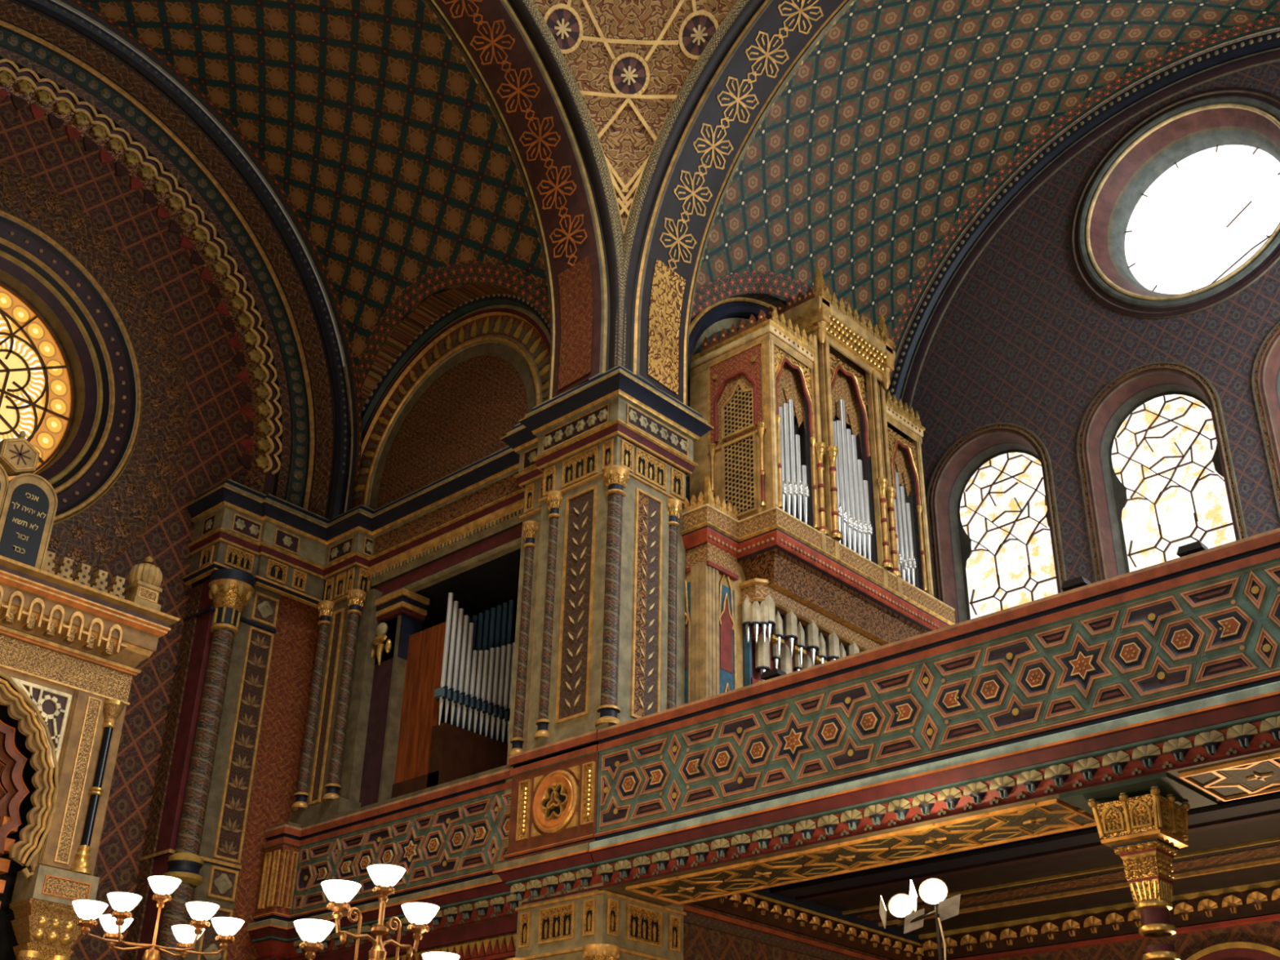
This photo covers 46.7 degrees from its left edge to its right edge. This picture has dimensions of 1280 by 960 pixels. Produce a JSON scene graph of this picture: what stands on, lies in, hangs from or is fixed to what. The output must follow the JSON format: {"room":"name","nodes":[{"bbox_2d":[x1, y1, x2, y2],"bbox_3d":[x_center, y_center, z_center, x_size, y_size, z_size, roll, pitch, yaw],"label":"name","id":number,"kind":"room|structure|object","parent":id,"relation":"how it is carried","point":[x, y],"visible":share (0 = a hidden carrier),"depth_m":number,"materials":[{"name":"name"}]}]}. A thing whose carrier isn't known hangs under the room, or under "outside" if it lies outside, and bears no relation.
{"room":"house of worship","nodes":[
{"label":"house of worship","id":0,"kind":"room"},
{"bbox_2d":[0,20,315,959],"bbox_3d":[-7.991,1.182,16.293,0.001,16.550,10.400,-23,-37,37],"label":"wall","id":1,"kind":"structure","parent":0,"point":[30,146],"depth_m":19.45,"materials":[{"name":"brown paint"}]},
{"bbox_2d":[0,281,74,480],"bbox_3d":[-8.247,-1.289,17.985,0.048,3.000,3.000,-23,-37,37],"label":"window","id":2,"kind":"structure","parent":1,"relation":"in","point":[37,389],"depth_m":18.73,"materials":[{"name":"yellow glass"}]},
{"bbox_2d":[0,162,188,577],"bbox_3d":[-8.089,-1.356,17.856,0.576,5.700,5.700,-23,-37,37],"label":"trim","id":3,"kind":"structure","parent":1,"relation":"attached to","point":[97,534],"depth_m":19.04,"materials":[{"name":"brown paint"}]},
{"bbox_2d":[0,58,282,474],"bbox_3d":[-7.800,-3.368,18.705,0.249,4.185,8.339,-23,-37,37],"label":"trim","id":4,"kind":"structure","parent":1,"relation":"attached to","point":[19,103],"depth_m":20.47,"materials":[{"name":"gold metal"}]},
{"bbox_2d":[0,0,357,519],"bbox_3d":[-7.537,-3.513,18.510,0.940,5.570,9.800,-23,-37,37],"label":"arch","id":5,"kind":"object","parent":1,"relation":"attached to","point":[285,260],"depth_m":20.62,"materials":[{"name":"brown paint"}]},
{"bbox_2d":[68,0,577,478],"bbox_3d":[-5.789,-4.326,17.296,4.680,5.250,10.020,-23,-37,37],"label":"ceiling","id":6,"kind":"structure","parent":0,"point":[404,187],"depth_m":19.68,"materials":[{"name":"paint"}]},
{"bbox_2d":[302,916,517,959],"bbox_3d":[-2.599,7.121,14.886,4.590,5.000,0.060,-23,-37,37],"label":"wall","id":7,"kind":"structure","parent":0,"point":[495,940],"depth_m":15.37,"materials":[{"name":"brown paint"}]},
{"bbox_2d":[251,713,1279,959],"bbox_3d":[1.061,3.215,12.929,14.820,0.233,0.490,-23,-37,37],"label":"crown molding","id":8,"kind":"structure","parent":7,"relation":"attached to","point":[1260,734],"depth_m":12.11,"materials":[{"name":"paint"}]},
{"bbox_2d":[314,304,588,584],"bbox_3d":[-2.600,1.075,18.628,5.300,8.200,0.001,-23,-37,37],"label":"wall","id":9,"kind":"structure","parent":0,"point":[461,420],"depth_m":19.54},
{"bbox_2d":[342,293,550,513],"bbox_3d":[-2.528,-1.101,19.608,4.720,2.960,0.224,-23,-37,37],"label":"trim","id":10,"kind":"structure","parent":9,"relation":"attached to","point":[442,344],"depth_m":20.21,"materials":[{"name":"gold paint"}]},
{"bbox_2d":[415,548,520,743],"bbox_3d":[-1.307,3.006,18.278,2.910,4.270,2.680,-23,-37,37],"label":"wall opening","id":11,"kind":"object","parent":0,"point":[487,585],"depth_m":19.17,"materials":[{"name":"black"}]},
{"bbox_2d":[533,0,737,233],"bbox_3d":[-0.038,-5.438,15.308,4.651,4.700,4.651,-23,-37,37],"label":"pendentive","id":12,"kind":"structure","parent":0,"point":[628,61],"depth_m":17.80,"materials":[{"name":"gold metal"}]},
{"bbox_2d":[655,315,757,506],"bbox_3d":[1.690,1.119,18.535,0.001,8.000,4.520,-23,-37,37],"label":"wall","id":13,"kind":"structure","parent":0,"point":[687,477],"depth_m":18.27,"materials":[{"name":"paint"}]},
{"bbox_2d":[687,297,777,381],"bbox_3d":[1.935,-0.948,19.604,0.276,2.860,4.720,-23,-37,37],"label":"trim","id":14,"kind":"structure","parent":13,"relation":"attached to","point":[707,322],"depth_m":19.00,"materials":[{"name":"blue paint"}]},
{"bbox_2d":[683,887,922,959],"bbox_3d":[1.881,7.035,15.026,0.070,5.460,4.560,-23,-37,37],"label":"wall","id":15,"kind":"structure","parent":0,"point":[708,934],"depth_m":15.52,"materials":[{"name":"brown paint"}]},
{"bbox_2d":[689,893,923,959],"bbox_3d":[1.913,4.870,16.174,0.109,0.240,4.440,-23,-37,37],"label":"crown molding","id":16,"kind":"structure","parent":15,"relation":"attached to","point":[745,906],"depth_m":16.11,"materials":[{"name":"brown wood"}]},
{"bbox_2d":[657,0,1279,405],"bbox_3d":[5.487,-3.935,17.554,9.960,5.250,4.680,-23,-37,37],"label":"ceiling","id":17,"kind":"structure","parent":0,"point":[872,159],"depth_m":19.64,"materials":[{"name":"paint"}]},
{"bbox_2d":[770,791,1279,934],"bbox_3d":[5.338,3.126,13.371,9.800,0.062,4.860,-23,-37,37],"label":"ceiling","id":18,"kind":"structure","parent":0,"point":[1235,842],"depth_m":14.95,"materials":[{"name":"brown wood"}]},
{"bbox_2d":[595,747,1279,906],"bbox_3d":[3.333,2.306,11.465,9.350,0.560,0.890,-23,-37,37],"label":"soffit","id":19,"kind":"structure","parent":18,"relation":"attached to","point":[1255,774],"depth_m":12.14,"materials":[{"name":"gold metal"}]},
{"bbox_2d":[884,28,1279,603],"bbox_3d":[6.950,-0.873,17.612,10.100,10.800,0.001,-23,-37,37],"label":"wall","id":20,"kind":"structure","parent":0,"point":[1021,341],"depth_m":19.66,"materials":[{"name":"paint"}]},
{"bbox_2d":[926,422,1066,623],"bbox_3d":[4.716,1.285,19.093,1.870,4.365,0.510,-23,-37,37],"label":"window","id":21,"kind":"structure","parent":20,"relation":"in","point":[999,541],"depth_m":19.73,"materials":[{"name":"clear glass"}]},
{"bbox_2d":[884,23,1279,410],"bbox_3d":[6.924,-2.947,18.667,9.800,5.850,0.209,-23,-37,37],"label":"trim","id":22,"kind":"structure","parent":20,"relation":"attached to","point":[1138,99],"depth_m":20.81,"materials":[{"name":"paint"}]},
{"bbox_2d":[1076,361,1247,582],"bbox_3d":[6.365,0.581,17.749,1.870,4.365,0.510,-23,-37,37],"label":"window","id":23,"kind":"structure","parent":20,"relation":"in","point":[1163,477],"depth_m":18.36,"materials":[{"name":"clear glass"}]},
{"bbox_2d":[1069,87,1279,319],"bbox_3d":[7.195,-3.494,19.187,3.320,3.320,0.580,-23,-37,37],"label":"trim","id":24,"kind":"structure","parent":20,"relation":"attached to","point":[1185,126],"depth_m":19.64,"materials":[{"name":"red paint"}]},
{"bbox_2d":[1124,144,1279,293],"bbox_3d":[7.382,-3.393,19.363,2.280,2.280,0.027,-23,-37,37],"label":"window","id":25,"kind":"structure","parent":20,"relation":"in","point":[1211,211],"depth_m":19.40,"materials":[{"name":"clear glass"}]},
{"bbox_2d":[1251,320,1279,517],"bbox_3d":[8.028,-0.130,16.394,1.870,4.365,0.510,-23,-37,37],"label":"window","id":26,"kind":"structure","parent":20,"relation":"in","point":[1271,379],"depth_m":17.35,"materials":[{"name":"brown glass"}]},
{"bbox_2d":[991,920,1279,959],"bbox_3d":[6.739,6.340,13.572,10.000,5.460,0.050,-23,-37,37],"label":"wall","id":27,"kind":"structure","parent":0,"point":[1256,941],"depth_m":15.39,"materials":[{"name":"brown paint"}]},
{"bbox_2d":[918,879,1279,959],"bbox_3d":[6.828,4.085,14.697,9.600,0.380,0.148,-23,-37,37],"label":"crown molding","id":28,"kind":"structure","parent":27,"relation":"attached to","point":[1260,902],"depth_m":16.16,"materials":[{"name":"brown wood"}]},
{"bbox_3d":[-0.999,6.508,8.324,20.000,0.200,22.000,-23,-37,37],"label":"floor","id":29,"kind":"structure","parent":0,"visible":0},
{"bbox_2d":[0,431,180,959],"bbox_3d":[-7.275,3.894,13.974,2.030,9.590,4.200,-23,-37,37],"label":"torah ark","id":30,"kind":"object","parent":29,"relation":"on","point":[71,651],"visible":1,"depth_m":15.16,"materials":[{"name":"gold metal"}]},
{"bbox_2d":[72,875,244,959],"bbox_3d":[-3.612,4.793,9.934,0.722,4.258,1.244,-23,-37,37],"label":"candelabrum","id":31,"kind":"object","parent":29,"relation":"on","point":[115,923],"visible":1,"depth_m":10.79,"materials":[{"name":"white glass"}]},
{"bbox_2d":[72,899,107,933],"bbox_3d":[-3.888,3.086,10.425,0.244,0.205,0.244,-23,-37,37],"label":"glass bowl","id":32,"kind":"object","parent":31,"relation":"on","point":[87,910],"depth_m":10.38,"materials":[{"name":"white glass"}]},
{"bbox_2d":[98,914,133,947],"bbox_3d":[-3.843,3.303,10.816,0.244,0.205,0.244,-23,-37,37],"label":"glass bowl","id":33,"kind":"object","parent":31,"relation":"on","point":[108,922],"depth_m":10.77,"materials":[{"name":"white glass"}]},
{"bbox_2d":[106,892,142,925],"bbox_3d":[-3.717,3.090,10.633,0.244,0.205,0.244,-23,-37,37],"label":"glass bowl","id":34,"kind":"object","parent":31,"relation":"on","point":[122,903],"depth_m":10.59,"materials":[{"name":"white glass"}]},
{"bbox_2d":[147,875,181,908],"bbox_3d":[-3.550,3.075,11.012,0.244,0.205,0.244,-23,-37,37],"label":"glass bowl","id":35,"kind":"object","parent":31,"relation":"on","point":[162,886],"depth_m":10.97,"materials":[{"name":"white glass"}]},
{"bbox_2d":[171,924,204,957],"bbox_3d":[-3.380,3.441,11.029,0.244,0.205,0.244,-23,-37,37],"label":"glass bowl","id":36,"kind":"object","parent":31,"relation":"on","point":[185,935],"depth_m":10.98,"materials":[{"name":"white glass"}]},
{"bbox_2d":[185,901,219,934],"bbox_3d":[-3.218,3.218,10.845,0.244,0.205,0.244,-23,-37,37],"label":"glass bowl","id":37,"kind":"object","parent":31,"relation":"on","point":[201,912],"depth_m":10.80,"materials":[{"name":"white glass"}]},
{"bbox_2d":[211,916,244,949],"bbox_3d":[-3.063,3.364,10.958,0.244,0.205,0.244,-23,-37,37],"label":"glass bowl","id":38,"kind":"object","parent":31,"relation":"on","point":[225,926],"depth_m":10.91,"materials":[{"name":"white glass"}]},
{"bbox_2d":[157,568,255,959],"bbox_3d":[-5.210,5.356,16.367,0.560,9.420,0.560,-23,-37,37],"label":"column","id":39,"kind":"structure","parent":29,"relation":"on","point":[230,590],"depth_m":17.46,"materials":[{"name":"paint"}]},
{"bbox_2d":[123,479,329,959],"bbox_3d":[-4.965,5.086,17.193,0.920,10.700,2.090,-23,-37,37],"label":"pilaster","id":40,"kind":"object","parent":29,"relation":"on","point":[256,766],"visible":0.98,"depth_m":18.42,"materials":[{"name":"paint"}]},
{"bbox_2d":[293,864,459,959],"bbox_3d":[-1.633,4.173,8.387,0.600,3.928,1.234,-23,-37,37],"label":"candelabrum","id":41,"kind":"object","parent":29,"relation":"on","point":[340,892],"visible":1,"depth_m":9.10,"materials":[{"name":"white glass"}]},
{"bbox_2d":[293,919,334,959],"bbox_3d":[-1.940,2.729,8.767,0.244,0.205,0.244,-23,-37,37],"label":"glass bowl","id":42,"kind":"object","parent":41,"relation":"on","point":[313,931],"depth_m":8.72,"materials":[{"name":"white glass"}]},
{"bbox_2d":[320,880,361,919],"bbox_3d":[-1.826,2.560,8.995,0.244,0.205,0.244,-23,-37,37],"label":"glass bowl","id":43,"kind":"object","parent":41,"relation":"on","point":[340,892],"depth_m":8.95,"materials":[{"name":"white glass"}]},
{"bbox_2d":[366,864,405,902],"bbox_3d":[-1.600,2.541,9.283,0.244,0.205,0.244,-23,-37,37],"label":"glass bowl","id":44,"kind":"object","parent":41,"relation":"on","point":[384,877],"depth_m":9.24,"materials":[{"name":"white glass"}]},
{"bbox_2d":[400,902,439,940],"bbox_3d":[-1.400,2.809,9.387,0.244,0.205,0.244,-23,-37,37],"label":"glass bowl","id":45,"kind":"object","parent":41,"relation":"on","point":[419,914],"depth_m":9.34,"materials":[{"name":"white glass"}]},
{"bbox_2d":[422,951,459,959],"bbox_3d":[-1.270,3.118,9.385,0.244,0.205,0.244,-23,-37,37],"label":"glass bowl","id":46,"kind":"object","parent":41,"relation":"on","point":[430,955],"depth_m":9.34,"materials":[{"name":"white glass"}]},
{"bbox_2d":[500,364,713,959],"bbox_3d":[-0.545,3.929,14.918,2.080,10.700,1.600,-23,-37,37],"label":"pier","id":47,"kind":"object","parent":29,"relation":"on","point":[605,462],"visible":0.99,"depth_m":15.85,"materials":[{"name":"gold metal"}]},
{"bbox_2d":[422,0,626,399],"bbox_3d":[-3.772,-5.122,15.441,1.494,5.570,9.800,-23,-37,37],"label":"arch","id":48,"kind":"object","parent":47,"relation":"on","point":[532,94],"visible":0.98,"depth_m":17.67,"materials":[{"name":"red paint"}]},
{"bbox_2d":[493,729,599,884],"bbox_3d":[-0.819,3.278,14.670,1.315,1.310,0.425,-23,-37,37],"label":"panel","id":49,"kind":"object","parent":47,"relation":"attached to","point":[553,820],"visible":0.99,"depth_m":14.52,"materials":[{"name":"gold metal"}]},
{"bbox_2d":[614,0,856,405],"bbox_3d":[3.649,-4.846,15.644,9.800,5.570,1.494,-23,-37,37],"label":"arch","id":50,"kind":"object","parent":47,"relation":"on","point":[758,47],"visible":0.99,"depth_m":17.73,"materials":[{"name":"paint"}]},
{"bbox_2d":[879,877,960,959],"bbox_3d":[2.200,4.982,10.204,0.887,4.412,0.777,-5,-29,11],"label":"lamp stand","id":51,"kind":"object","parent":29,"relation":"on","point":[933,891],"visible":1,"depth_m":11.10,"materials":[{"name":"glass"}]},
{"bbox_2d":[1058,773,1217,959],"bbox_3d":[3.663,4.520,9.851,0.840,4.936,0.840,-23,-37,37],"label":"column","id":52,"kind":"structure","parent":29,"relation":"on","point":[1144,820],"depth_m":10.72,"materials":[{"name":"gold metal"}]},
{"bbox_3d":[-1.592,4.952,17.250,4.400,0.120,2.950,-23,-37,37],"label":"floor","id":53,"kind":"structure","parent":0,"visible":0},
{"bbox_2d":[288,504,382,824],"bbox_3d":[-3.732,2.774,18.750,1.060,5.100,0.930,-23,-37,37],"label":"pilaster","id":54,"kind":"object","parent":53,"relation":"on","point":[332,758],"visible":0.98,"depth_m":18.60,"materials":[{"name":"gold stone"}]},
{"bbox_2d":[246,764,519,942],"bbox_3d":[-2.742,4.177,16.428,4.420,1.360,0.625,-23,-37,37],"label":"parapet","id":55,"kind":"object","parent":53,"relation":"attached to","point":[447,837],"visible":0.88,"depth_m":16.44,"materials":[{"name":"multicoloured paint"}]},
{"bbox_2d":[359,587,429,807],"bbox_3d":[-3.145,3.188,18.111,0.730,3.740,0.448,-23,-37,37],"label":"column","id":56,"kind":"structure","parent":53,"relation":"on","point":[400,614],"depth_m":18.31,"materials":[{"name":"brown stone"}]},
{"bbox_2d":[367,445,524,597],"bbox_3d":[-2.291,0.573,18.596,3.250,1.340,0.630,-23,-37,37],"label":"entablature","id":57,"kind":"object","parent":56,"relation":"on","point":[467,518],"visible":0.88,"depth_m":18.47,"materials":[{"name":"gold metal"}]},
{"bbox_2d":[391,592,515,798],"bbox_3d":[-2.237,3.260,18.413,1.320,3.940,1.780,-23,-37,37],"label":"organ case","id":58,"kind":"object","parent":53,"relation":"on","point":[431,753],"visible":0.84,"depth_m":17.99,"materials":[{"name":"orange wood"}]},
{"bbox_3d":[4.956,2.867,13.205,10.000,0.120,5.580,-23,-37,37],"label":"floor","id":59,"kind":"structure","parent":0,"visible":0},
{"bbox_2d":[680,266,955,703],"bbox_3d":[2.176,0.997,17.902,1.450,7.580,4.360,-23,-37,37],"label":"organ case","id":60,"kind":"object","parent":59,"relation":"on","point":[797,533],"visible":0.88,"depth_m":17.54,"materials":[{"name":"gold metal"}]},
{"bbox_2d":[721,379,755,440],"bbox_3d":[1.168,-0.869,17.552,0.500,0.731,0.040,-23,-37,37],"label":"lattice grille","id":61,"kind":"object","parent":60,"relation":"attached to","point":[738,396],"depth_m":17.53,"materials":[{"name":"gold metal"}]},
{"bbox_2d":[721,431,758,517],"bbox_3d":[1.149,-0.032,17.090,0.500,1.020,0.040,-23,-37,37],"label":"lattice grille","id":62,"kind":"object","parent":60,"relation":"attached to","point":[740,454],"depth_m":17.10,"materials":[{"name":"gold metal"}]},
{"bbox_2d":[742,594,751,643],"bbox_3d":[1.189,1.532,16.353,0.117,0.590,0.117,-9,-31,18],"label":"pipe","id":63,"kind":"object","parent":60,"relation":"attached to","point":[746,598],"depth_m":16.33,"materials":[{"name":"silver metal"}]},
{"bbox_2d":[750,600,761,643],"bbox_3d":[1.276,1.543,16.286,0.117,0.550,0.117,14,-31,-21],"label":"pipe","id":64,"kind":"object","parent":60,"relation":"attached to","point":[755,606],"depth_m":16.28,"materials":[{"name":"silver metal"}]},
{"bbox_2d":[755,630,770,681],"bbox_3d":[1.346,1.969,16.249,0.157,0.690,0.157,-9,-31,18],"label":"pipe","id":65,"kind":"object","parent":60,"relation":"attached to","point":[762,646],"depth_m":16.22,"materials":[{"name":"silver metal"}]},
{"bbox_2d":[758,600,769,643],"bbox_3d":[1.361,1.546,16.288,0.117,0.550,0.117,14,-31,-21],"label":"pipe","id":66,"kind":"object","parent":60,"relation":"attached to","point":[763,606],"depth_m":16.27,"materials":[{"name":"silver metal"}]},
{"bbox_2d":[764,594,775,642],"bbox_3d":[1.417,1.518,16.339,0.147,0.610,0.147,-9,-31,18],"label":"pipe","id":67,"kind":"object","parent":60,"relation":"attached to","point":[769,599],"depth_m":16.30,"materials":[{"name":"silver metal"}]},
{"bbox_2d":[771,643,780,668],"bbox_3d":[1.505,1.954,16.402,0.098,0.510,0.098,14,-31,-21],"label":"pipe","id":68,"kind":"object","parent":60,"relation":"attached to","point":[775,647],"depth_m":16.37,"materials":[{"name":"silver metal"}]},
{"bbox_2d":[773,610,783,655],"bbox_3d":[1.535,1.694,16.425,0.098,0.550,0.098,-9,-31,18],"label":"pipe","id":69,"kind":"object","parent":60,"relation":"attached to","point":[778,628],"depth_m":16.41,"materials":[{"name":"silver metal"}]},
{"bbox_2d":[777,642,792,674],"bbox_3d":[1.617,2.116,16.504,0.157,0.690,0.157,-9,-31,18],"label":"pipe","id":70,"kind":"object","parent":60,"relation":"attached to","point":[784,664],"depth_m":16.49,"materials":[{"name":"silver metal"}]},
{"bbox_2d":[751,635,826,684],"bbox_3d":[2.443,2.824,17.164,0.260,1.120,3.600,-23,-37,37],"label":"shelf","id":71,"kind":"object","parent":60,"relation":"attached to","point":[766,652],"depth_m":16.43,"materials":[{"name":"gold metal"}]},
{"bbox_2d":[783,608,798,657],"bbox_3d":[1.687,1.700,16.575,0.147,0.610,0.147,-9,-31,18],"label":"pipe","id":72,"kind":"object","parent":60,"relation":"attached to","point":[790,624],"depth_m":16.55,"materials":[{"name":"silver metal"}]},
{"bbox_2d":[793,653,802,671],"bbox_3d":[1.776,2.101,16.657,0.098,0.510,0.098,14,-31,-21],"label":"pipe","id":73,"kind":"object","parent":60,"relation":"attached to","point":[797,657],"depth_m":16.63,"materials":[{"name":"silver metal"}]},
{"bbox_2d":[795,621,804,666],"bbox_3d":[1.806,1.841,16.681,0.098,0.550,0.098,14,-31,-21],"label":"pipe","id":74,"kind":"object","parent":60,"relation":"attached to","point":[800,643],"depth_m":16.66,"materials":[{"name":"silver metal"}]},
{"bbox_2d":[802,652,812,669],"bbox_3d":[1.887,2.263,16.759,0.157,0.690,0.157,14,-31,-21],"label":"pipe","id":75,"kind":"object","parent":60,"relation":"attached to","point":[806,661],"depth_m":16.79,"materials":[{"name":"silver metal"}]},
{"bbox_2d":[804,620,819,666],"bbox_3d":[1.958,1.847,16.830,0.159,0.610,0.159,-23,-37,37],"label":"pipe","id":76,"kind":"object","parent":60,"relation":"attached to","point":[811,628],"depth_m":16.81,"materials":[{"name":"silver metal"}]},
{"bbox_2d":[817,631,826,663],"bbox_3d":[2.077,1.988,16.936,0.098,0.550,0.098,-9,-31,18],"label":"pipe","id":77,"kind":"object","parent":60,"relation":"attached to","point":[821,654],"depth_m":16.93,"materials":[{"name":"silver metal"}]},
{"bbox_2d":[826,631,839,661],"bbox_3d":[2.228,1.993,17.085,0.147,0.610,0.147,14,-31,-21],"label":"pipe","id":78,"kind":"object","parent":60,"relation":"attached to","point":[833,637],"depth_m":17.07,"materials":[{"name":"silver metal"}]},
{"bbox_2d":[839,641,846,657],"bbox_3d":[2.348,2.134,17.191,0.098,0.550,0.098,-9,-31,18],"label":"pipe","id":79,"kind":"object","parent":60,"relation":"attached to","point":[842,652],"depth_m":17.24,"materials":[{"name":"silver metal"}]},
{"bbox_2d":[846,640,859,656],"bbox_3d":[2.499,2.140,17.341,0.147,0.610,0.147,-9,-31,18],"label":"pipe","id":80,"kind":"object","parent":60,"relation":"attached to","point":[852,646],"depth_m":17.38,"materials":[{"name":"silver metal"}]},
{"bbox_2d":[588,528,1279,864],"bbox_3d":[3.020,1.609,11.488,9.200,1.310,0.315,-23,-37,37],"label":"parapet","id":81,"kind":"object","parent":59,"relation":"attached to","point":[1189,643],"visible":1,"depth_m":11.75,"materials":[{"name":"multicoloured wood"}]},
{"bbox_2d":[760,667,786,679],"bbox_3d":[1.211,1.797,13.389,0.200,0.125,0.140,-23,-37,37],"label":"lamp","id":82,"kind":"object","parent":81,"relation":"on","point":[774,673],"visible":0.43,"depth_m":13.36,"materials":[{"name":"black metal"}]},
{"bbox_2d":[1061,576,1090,591],"bbox_3d":[3.419,0.854,11.589,0.200,0.125,0.140,-23,-37,37],"label":"lamp","id":83,"kind":"object","parent":81,"relation":"on","point":[1080,581],"visible":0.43,"depth_m":11.56,"materials":[{"name":"black metal"}]},
{"bbox_2d":[1176,540,1208,556],"bbox_3d":[4.118,0.556,11.020,0.200,0.125,0.140,-23,-37,37],"label":"lamp","id":84,"kind":"object","parent":81,"relation":"on","point":[1197,546],"visible":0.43,"depth_m":10.99,"materials":[{"name":"black metal"}]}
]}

